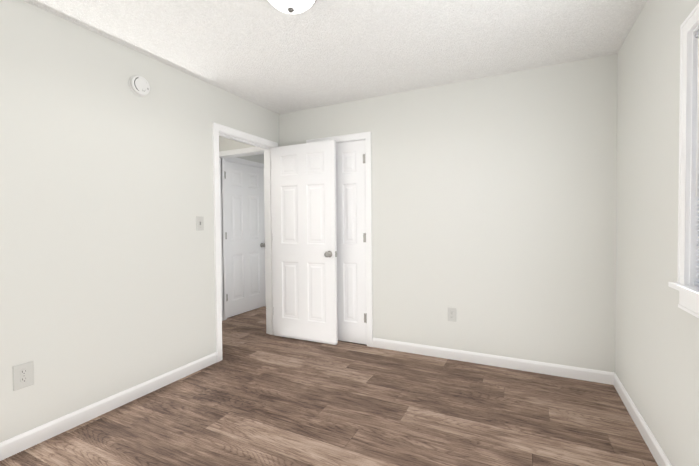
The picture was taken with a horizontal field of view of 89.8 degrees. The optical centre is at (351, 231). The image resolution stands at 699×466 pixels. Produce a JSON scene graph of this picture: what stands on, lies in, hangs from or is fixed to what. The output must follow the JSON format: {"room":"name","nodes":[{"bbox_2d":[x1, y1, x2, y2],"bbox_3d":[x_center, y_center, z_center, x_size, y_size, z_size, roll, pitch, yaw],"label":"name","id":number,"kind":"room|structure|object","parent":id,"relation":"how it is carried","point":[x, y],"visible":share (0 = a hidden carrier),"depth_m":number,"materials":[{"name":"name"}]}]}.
{"room":"empty bedroom","nodes":[
{"label":"empty bedroom","id":0,"kind":"room"},
{"bbox_2d":[0,0,278,441],"bbox_3d":[-1.391,-0.060,2.843,0.115,2.440,5.265,0,1,26],"label":"wall","id":1,"kind":"structure","parent":0,"point":[107,277],"depth_m":2.23,"materials":[{"name":"white paint"}]},
{"bbox_2d":[12,361,33,390],"bbox_3d":[-1.782,0.782,1.905,0.009,0.132,0.088,0,1,26],"label":"electrical outlet","id":2,"kind":"object","parent":1,"relation":"attached to","point":[23,375],"visible":1,"depth_m":1.90,"materials":[{"name":"grey plastic"}]},
{"bbox_2d":[0,352,216,460],"bbox_3d":[-1.606,1.130,2.263,0.012,0.090,3.750,0,1,26],"label":"baseboard","id":3,"kind":"structure","parent":1,"relation":"attached to","point":[29,439],"depth_m":2.21,"materials":[{"name":"white wood"}]},
{"bbox_2d":[129,75,149,96],"bbox_3d":[-1.487,-1.027,2.464,0.042,0.140,0.140,0,1,26],"label":"smoke detector","id":4,"kind":"object","parent":1,"relation":"attached to","point":[139,85],"visible":1,"depth_m":2.44,"materials":[{"name":"white plastic"}]},
{"bbox_2d":[196,216,203,230],"bbox_3d":[-1.267,-0.070,2.942,0.020,0.118,0.072,0,1,26],"label":"light switch","id":5,"kind":"object","parent":1,"relation":"attached to","point":[199,223],"visible":1,"depth_m":2.94,"materials":[{"name":"grey plastic"}]},
{"bbox_2d":[212,122,277,361],"bbox_3d":[-1.065,0.089,3.509,0.155,2.108,0.892,0,1,26],"label":"door frame","id":6,"kind":"structure","parent":1,"relation":"attached to","point":[216,128],"depth_m":3.35,"materials":[{"name":"white wood"}]},
{"bbox_2d":[271,140,337,344],"bbox_3d":[-0.504,0.111,3.643,0.776,2.030,0.173,0,1,25],"label":"bedroom door","id":7,"kind":"structure","parent":1,"relation":"in","point":[304,236],"depth_m":3.61,"materials":[{"name":"white wood"}]},
{"bbox_2d":[236,154,263,163],"bbox_3d":[-2.264,-0.063,3.334,0.115,2.440,5.150,0,1,26],"label":"wall","id":8,"kind":"structure","parent":0,"point":[259,158],"depth_m":5.01,"materials":[{"name":"white paint"}]},
{"bbox_2d":[221,157,265,319],"bbox_3d":[-1.475,0.064,4.853,0.070,2.108,0.892,0,1,26],"label":"door frame","id":9,"kind":"structure","parent":8,"relation":"attached to","point":[244,161],"depth_m":4.49,"materials":[{"name":"white wood"}]},
{"bbox_2d":[224,161,264,317],"bbox_3d":[-1.446,0.093,4.838,0.104,2.030,0.776,0,1,26],"label":"hall door","id":10,"kind":"structure","parent":8,"relation":"in","point":[244,237],"depth_m":4.82,"materials":[{"name":"white wood"}]},
{"bbox_2d":[0,306,657,465],"bbox_3d":[-0.359,1.211,2.435,4.432,0.100,5.480,0,1,26],"label":"floor","id":11,"kind":"structure","parent":0,"point":[257,395],"depth_m":2.19,"materials":[{"name":"laminate"}]},
{"bbox_2d":[24,0,646,113],"bbox_3d":[-0.380,-1.329,2.381,4.432,0.100,5.480,0,1,26],"label":"ceiling","id":12,"kind":"structure","parent":0,"point":[266,54],"depth_m":2.33,"materials":[{"name":"white paint"}]},
{"bbox_2d":[267,0,315,13],"bbox_3d":[-0.322,-1.210,1.843,0.282,0.115,0.282,0,1,26],"label":"ceiling light","id":13,"kind":"object","parent":12,"relation":"attached to","point":[292,6],"visible":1,"depth_m":1.83,"materials":[{"name":"white glass"}]},
{"bbox_2d":[219,53,617,372],"bbox_3d":[0.223,-0.087,3.490,4.217,2.440,0.115,0,1,26],"label":"wall","id":14,"kind":"structure","parent":0,"point":[494,210],"depth_m":2.94,"materials":[{"name":"white paint"}]},
{"bbox_2d":[219,147,263,320],"bbox_3d":[-1.272,0.074,4.225,0.885,2.112,0.147,0,1,26],"label":"trim","id":15,"kind":"structure","parent":14,"relation":"attached to","point":[249,151],"depth_m":4.41,"materials":[{"name":"white wood"}]},
{"bbox_2d":[306,131,372,346],"bbox_3d":[-0.138,0.080,3.595,0.742,2.108,0.020,0,1,26],"label":"trim","id":16,"kind":"structure","parent":14,"relation":"attached to","point":[366,136],"depth_m":3.44,"materials":[{"name":"white wood"}]},
{"bbox_2d":[336,140,366,344],"bbox_3d":[-0.125,0.108,3.620,0.626,2.030,0.173,0,1,26],"label":"closet door","id":17,"kind":"structure","parent":14,"relation":"in","point":[351,239],"depth_m":3.54,"materials":[{"name":"white wood"}]},
{"bbox_2d":[448,307,455,321],"bbox_3d":[0.891,0.736,3.115,0.074,0.120,0.009,0,1,26],"label":"electrical outlet","id":18,"kind":"object","parent":14,"relation":"attached to","point":[451,314],"visible":1,"depth_m":3.11,"materials":[{"name":"grey plastic"}]},
{"bbox_2d":[372,338,613,384],"bbox_3d":[0.583,1.090,3.273,3.057,0.090,0.012,0,1,26],"label":"baseboard","id":19,"kind":"structure","parent":14,"relation":"attached to","point":[597,376],"depth_m":2.94,"materials":[{"name":"white wood"}]},
{"bbox_2d":[615,0,698,465],"bbox_3d":[1.172,-0.038,0.812,0.160,2.440,3.865,0,1,26],"label":"wall","id":20,"kind":"structure","parent":0,"point":[657,350],"depth_m":1.83,"materials":[{"name":"white paint"}]},
{"bbox_2d":[613,373,671,465],"bbox_3d":[1.130,1.135,0.926,0.012,0.090,3.750,0,1,26],"label":"baseboard","id":21,"kind":"structure","parent":20,"relation":"attached to","point":[656,450],"depth_m":1.99,"materials":[{"name":"white wood"}]},
{"bbox_2d":[668,3,698,317],"bbox_3d":[1.222,-0.263,1.027,0.150,1.196,1.030,0,1,26],"label":"window","id":22,"kind":"structure","parent":20,"relation":"in","point":[688,257],"depth_m":1.44,"materials":[{"name":"white"}]},
{"bbox_2d":[694,29,698,285],"bbox_3d":[1.209,-0.285,1.033,0.044,1.025,0.862,0,1,26],"label":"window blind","id":23,"kind":"object","parent":22,"relation":"attached to","point":[697,173],"visible":1,"depth_m":1.38,"materials":[{"name":"white plastic"}]}
]}

